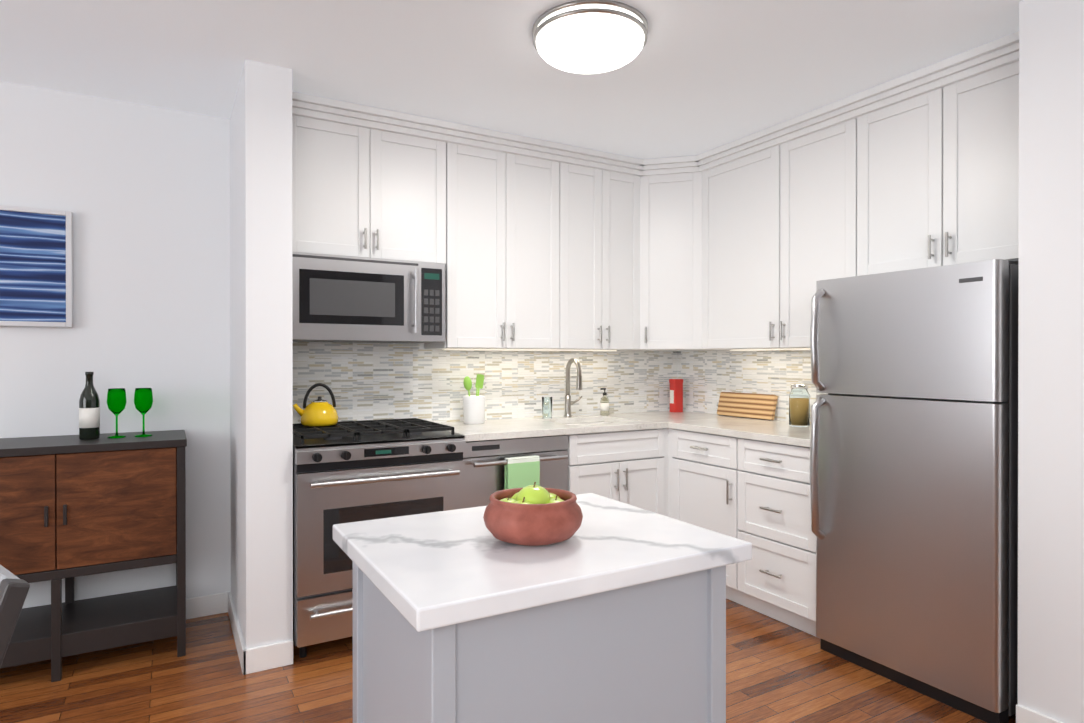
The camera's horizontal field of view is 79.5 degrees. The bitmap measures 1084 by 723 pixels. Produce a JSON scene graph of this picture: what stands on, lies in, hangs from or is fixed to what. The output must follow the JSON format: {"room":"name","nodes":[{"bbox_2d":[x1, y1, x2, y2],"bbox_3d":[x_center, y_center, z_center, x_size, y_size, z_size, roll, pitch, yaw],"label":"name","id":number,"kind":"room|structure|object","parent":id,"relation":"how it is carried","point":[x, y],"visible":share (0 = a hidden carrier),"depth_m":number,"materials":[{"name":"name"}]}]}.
{"room":"kitchen","nodes":[
{"label":"kitchen","id":0,"kind":"room"},
{"bbox_2d":[230,60,292,648],"bbox_3d":[-1.318,0.021,3.029,0.180,2.500,0.760,0,0,-30],"label":"wall","id":1,"kind":"structure","parent":0,"point":[261,408],"depth_m":2.71,"materials":[{"name":"white paint"}]},
{"bbox_2d":[226,592,249,674],"bbox_3d":[-1.389,1.221,2.961,0.015,0.100,0.734,0,0,-30],"label":"baseboard","id":2,"kind":"structure","parent":1,"relation":"attached to","point":[243,653],"depth_m":2.84,"materials":[{"name":"white wood"}]},
{"bbox_2d":[292,103,383,258],"bbox_3d":[-1.077,-0.838,3.256,0.456,0.665,0.346,0,0,-30],"label":"upper cabinet","id":3,"kind":"object","parent":1,"relation":"attached to","point":[338,160],"depth_m":3.12,"materials":[{"name":"white wood"}]},
{"bbox_2d":[292,252,444,342],"bbox_3d":[-0.910,-0.301,3.286,0.762,0.398,0.444,0,0,-30],"label":"microwave","id":4,"kind":"object","parent":3,"relation":"attached to","point":[337,298],"visible":0.94,"depth_m":3.13,"materials":[{"name":"grey metal"}]},
{"bbox_2d":[0,598,1015,722],"bbox_3d":[-0.308,1.319,0.522,6.500,0.080,6.400,0,0,-30],"label":"floor","id":5,"kind":"structure","parent":0,"point":[777,671],"depth_m":2.55,"materials":[{"name":"brown wood"}]},
{"bbox_2d":[0,565,29,666],"bbox_3d":[-1.281,0.834,1.085,0.460,0.886,0.587,0,0,38],"label":"chair","id":6,"kind":"object","parent":5,"relation":"on","point":[14,589],"visible":1,"depth_m":1.15,"materials":[{"name":"grey fabric"}]},
{"bbox_2d":[0,430,186,681],"bbox_3d":[-2.038,0.803,2.775,0.915,0.936,0.446,0,0,-30],"label":"sideboard","id":7,"kind":"object","parent":5,"relation":"on","point":[72,507],"visible":1,"depth_m":2.67,"materials":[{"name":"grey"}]},
{"bbox_2d":[79,372,99,439],"bbox_3d":[-1.960,0.189,2.822,0.076,0.290,0.076,0,0,-30],"label":"wine bottle","id":8,"kind":"object","parent":7,"relation":"on","point":[89,414],"visible":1,"depth_m":2.80,"materials":[{"name":"black glass"}]},
{"bbox_2d":[107,388,126,437],"bbox_3d":[-1.874,0.227,2.871,0.074,0.215,0.074,0,0,-30],"label":"wine glass","id":9,"kind":"object","parent":7,"relation":"on","point":[116,401],"visible":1,"depth_m":2.85,"materials":[{"name":"green glass"}]},
{"bbox_2d":[134,388,152,436],"bbox_3d":[-1.784,0.227,2.917,0.074,0.215,0.074,0,0,-30],"label":"wine glass","id":10,"kind":"object","parent":7,"relation":"on","point":[143,400],"visible":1,"depth_m":2.89,"materials":[{"name":"green glass"}]},
{"bbox_2d":[293,418,465,657],"bbox_3d":[-0.846,0.793,3.171,0.762,0.955,0.717,0,0,-30],"label":"range","id":11,"kind":"object","parent":5,"relation":"on","point":[351,471],"visible":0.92,"depth_m":2.83,"materials":[{"name":"grey metal"}]},
{"bbox_2d":[293,383,338,425],"bbox_3d":[-1.121,0.210,3.229,0.216,0.208,0.180,0,0,-30],"label":"kettle","id":12,"kind":"object","parent":11,"relation":"on","point":[319,411],"visible":1,"depth_m":3.18,"materials":[{"name":"yellow metal"}]},
{"bbox_2d":[463,435,567,507],"bbox_3d":[-0.260,0.829,3.531,0.604,0.880,0.692,0,0,-30],"label":"dishwasher","id":13,"kind":"object","parent":5,"relation":"on","point":[491,467],"visible":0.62,"depth_m":3.24,"materials":[{"name":"grey metal"}]},
{"bbox_2d":[505,455,539,489],"bbox_3d":[-0.098,0.600,3.247,0.180,0.249,0.040,0,0,-30],"label":"dish towel","id":14,"kind":"object","parent":13,"relation":"hanging from","point":[520,472],"depth_m":3.22,"materials":[{"name":"fabric"}]},
{"bbox_2d":[333,493,751,722],"bbox_3d":[-0.022,0.816,1.354,0.685,0.920,0.560,0,0,-30],"label":"kitchen island","id":15,"kind":"object","parent":5,"relation":"on","point":[611,611],"visible":1,"depth_m":1.18,"materials":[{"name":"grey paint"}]},
{"bbox_2d":[483,482,582,545],"bbox_3d":[-0.018,0.298,1.307,0.200,0.114,0.200,0,0,-30],"label":"fruit bowl","id":16,"kind":"object","parent":15,"relation":"on","point":[533,515],"visible":1,"depth_m":1.24,"materials":[{"name":"ceramic"}]},
{"bbox_2d":[565,421,656,512],"bbox_3d":[0.294,0.826,3.887,0.703,0.884,0.625,0,0,-30],"label":"base cabinet","id":17,"kind":"object","parent":5,"relation":"on","point":[621,466],"depth_m":3.60,"materials":[{"name":"white wood"}]},
{"bbox_2d":[435,413,694,441],"bbox_3d":[0.294,0.365,3.874,1.908,0.035,0.645,0,0,-30],"label":"countertop","id":18,"kind":"structure","parent":17,"relation":"on","point":[495,429],"depth_m":3.59,"materials":[{"name":"stone"}]},
{"bbox_2d":[463,374,484,423],"bbox_3d":[-0.383,0.210,3.676,0.132,0.277,0.126,0,0,-30],"label":"utensil crock","id":19,"kind":"object","parent":18,"relation":"on","point":[473,409],"visible":1,"depth_m":3.63,"materials":[{"name":"white ceramic"}]},
{"bbox_2d":[542,397,551,418],"bbox_3d":[0.032,0.282,3.983,0.066,0.130,0.065,0,0,-30],"label":"glass tumbler","id":20,"kind":"object","parent":18,"relation":"on","point":[546,407],"visible":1,"depth_m":3.96,"materials":[{"name":"clear glass"}]},
{"bbox_2d":[564,358,581,416],"bbox_3d":[0.228,0.162,4.054,0.135,0.369,0.176,0,0,-30],"label":"faucet","id":21,"kind":"object","parent":18,"relation":"on","point":[568,404],"visible":1,"depth_m":4.07,"materials":[{"name":"silver metal"}]},
{"bbox_2d":[600,388,608,415],"bbox_3d":[0.404,0.259,4.197,0.059,0.175,0.057,0,0,-30],"label":"soap bottle","id":22,"kind":"object","parent":18,"relation":"on","point":[604,405],"visible":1,"depth_m":4.18,"materials":[{"name":"white"}]},
{"bbox_2d":[669,379,682,411],"bbox_3d":[0.920,0.233,4.465,0.084,0.225,0.064,0,0,-30],"label":"canister","id":23,"kind":"object","parent":18,"relation":"on","point":[676,395],"visible":1,"depth_m":4.44,"materials":[{"name":"red metal"}]},
{"bbox_2d":[717,392,777,419],"bbox_3d":[1.260,0.271,4.026,0.058,0.151,0.440,0,0,-30],"label":"cutting board","id":24,"kind":"object","parent":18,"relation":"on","point":[753,406],"visible":0.98,"depth_m":4.00,"materials":[{"name":"brown wood"}]},
{"bbox_2d":[615,411,717,414],"bbox_3d":[0.841,0.364,4.186,0.648,0.035,0.330,0,0,-30],"label":"countertop","id":25,"kind":"structure","parent":17,"relation":"on","point":[653,412],"depth_m":4.34,"materials":[{"name":"stone"}]},
{"bbox_2d":[669,428,736,602],"bbox_3d":[1.116,0.826,3.711,0.648,0.884,0.555,0,0,-30],"label":"base cabinet","id":26,"kind":"object","parent":5,"relation":"on","point":[702,466],"depth_m":3.52,"materials":[{"name":"white wood"}]},
{"bbox_2d":[667,415,810,446],"bbox_3d":[1.252,0.367,3.471,0.648,0.035,0.960,0,0,-30],"label":"countertop","id":27,"kind":"structure","parent":26,"relation":"on","point":[779,431],"depth_m":3.45,"materials":[{"name":"stone"}]},
{"bbox_2d":[789,384,809,426],"bbox_3d":[1.382,0.234,3.500,0.104,0.228,0.103,0,0,-30],"label":"pasta jar","id":28,"kind":"object","parent":27,"relation":"on","point":[799,405],"visible":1,"depth_m":3.46,"materials":[{"name":"clear glass"}]},
{"bbox_2d":[737,438,818,637],"bbox_3d":[1.368,0.827,3.295,0.625,0.884,0.537,0,0,-30],"label":"base cabinet","id":29,"kind":"object","parent":5,"relation":"on","point":[756,493],"depth_m":3.11,"materials":[{"name":"white wood"}]},
{"bbox_2d":[810,259,1018,722],"bbox_3d":[1.626,0.459,2.694,0.701,1.625,0.735,0,0,-30],"label":"fridge","id":30,"kind":"object","parent":5,"relation":"on","point":[914,467],"visible":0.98,"depth_m":2.46,"materials":[{"name":"grey metal"}]},
{"bbox_2d":[0,0,1023,158],"bbox_3d":[-0.308,-1.262,0.514,6.500,0.080,6.400,0,0,-30],"label":"ceiling","id":31,"kind":"structure","parent":0,"point":[694,77],"depth_m":2.63,"materials":[{"name":"white paint"}]},
{"bbox_2d":[532,0,647,73],"bbox_3d":[0.178,-1.167,2.420,0.428,0.120,0.428,0,0,-30],"label":"ceiling light","id":32,"kind":"object","parent":31,"relation":"attached to","point":[589,36],"visible":1,"depth_m":2.30,"materials":[{"name":"white glass"}]},
{"bbox_2d":[0,0,1083,722],"bbox_3d":[-0.308,0.029,0.518,6.500,2.500,6.400,0,0,-30],"label":"wall","id":33,"kind":"structure","parent":0,"point":[140,192],"depth_m":2.96,"materials":[{"name":"white paint"}]},
{"bbox_2d":[0,205,72,327],"bbox_3d":[-2.487,-0.417,2.768,0.803,0.525,0.040,0,0,-30],"label":"framed painting","id":34,"kind":"object","parent":33,"relation":"attached to","point":[36,267],"visible":1,"depth_m":2.89,"materials":[{"name":"fabric"}]},
{"bbox_2d":[186,592,225,618],"bbox_3d":[-3.057,1.222,2.461,3.405,0.100,0.017,0,0,-30],"label":"baseboard","id":35,"kind":"structure","parent":33,"relation":"attached to","point":[207,605],"depth_m":3.25,"materials":[{"name":"white wood"}]},
{"bbox_2d":[384,123,435,262],"bbox_3d":[-0.779,-0.838,3.427,0.457,0.665,0.346,0,0,-30],"label":"upper cabinet","id":36,"kind":"object","parent":33,"relation":"attached to","point":[409,152],"depth_m":3.30,"materials":[{"name":"white wood"}]},
{"bbox_2d":[424,127,523,350],"bbox_3d":[-0.423,-0.621,3.611,0.459,1.100,0.383,0,0,-30],"label":"upper cabinet","id":37,"kind":"object","parent":33,"relation":"attached to","point":[480,181],"depth_m":3.50,"materials":[{"name":"white wood"}]},
{"bbox_2d":[293,342,676,423],"bbox_3d":[-0.200,0.123,3.960,2.680,0.449,0.006,0,0,-30],"label":"backsplash","id":38,"kind":"structure","parent":33,"relation":"attached to","point":[371,381],"depth_m":3.80,"materials":[{"name":"tile"}]},
{"bbox_2d":[524,143,575,350],"bbox_3d":[-0.122,-0.622,3.784,0.460,1.100,0.383,0,0,-30],"label":"upper cabinet","id":39,"kind":"object","parent":33,"relation":"attached to","point":[549,176],"depth_m":3.71,"materials":[{"name":"white wood"}]},
{"bbox_2d":[576,155,615,350],"bbox_3d":[0.153,-0.622,3.942,0.410,1.100,0.383,0,0,-30],"label":"upper cabinet","id":40,"kind":"object","parent":33,"relation":"attached to","point":[595,178],"depth_m":3.86,"materials":[{"name":"white wood"}]},
{"bbox_2d":[616,163,635,350],"bbox_3d":[0.399,-0.623,4.083,0.383,1.100,0.383,0,0,-30],"label":"upper cabinet","id":41,"kind":"object","parent":33,"relation":"attached to","point":[625,172],"depth_m":3.98,"materials":[{"name":"white wood"}]},
{"bbox_2d":[636,156,703,350],"bbox_3d":[0.839,-0.623,4.179,0.655,1.100,0.656,0,0,-30],"label":"upper cabinet","id":42,"kind":"object","parent":33,"relation":"attached to","point":[669,190],"depth_m":3.98,"materials":[{"name":"white wood"}]},
{"bbox_2d":[704,139,759,350],"bbox_3d":[1.244,-0.622,3.748,0.382,1.100,0.675,0,0,-30],"label":"upper cabinet","id":43,"kind":"object","parent":33,"relation":"attached to","point":[745,243],"depth_m":3.72,"materials":[{"name":"white wood"}]},
{"bbox_2d":[677,350,827,423],"bbox_3d":[1.367,0.138,3.917,0.006,0.419,1.620,0,0,-30],"label":"backsplash","id":44,"kind":"structure","parent":33,"relation":"attached to","point":[704,374],"depth_m":4.10,"materials":[{"name":"tile"}]},
{"bbox_2d":[760,103,867,350],"bbox_3d":[1.493,-0.620,3.315,0.382,1.100,0.555,0,0,-30],"label":"upper cabinet","id":45,"kind":"object","parent":33,"relation":"attached to","point":[814,173],"depth_m":3.28,"materials":[{"name":"white wood"}]},
{"bbox_2d":[868,83,923,274],"bbox_3d":[1.730,-0.779,2.939,0.345,0.780,0.447,0,0,-30],"label":"upper cabinet","id":46,"kind":"object","parent":33,"relation":"attached to","point":[895,121],"depth_m":2.88,"materials":[{"name":"white wood"}]},
{"bbox_2d":[924,47,1018,267],"bbox_3d":[1.897,-0.778,2.649,0.345,0.780,0.454,0,0,-30],"label":"upper cabinet","id":47,"kind":"object","parent":33,"relation":"attached to","point":[971,113],"depth_m":2.61,"materials":[{"name":"white wood"}]},
{"bbox_2d":[1016,704,1063,722],"bbox_3d":[2.527,1.228,0.663,0.014,0.100,3.620,0,0,-30],"label":"baseboard","id":48,"kind":"structure","parent":33,"relation":"attached to","point":[1023,714],"depth_m":2.19,"materials":[{"name":"white wood"}]}
]}

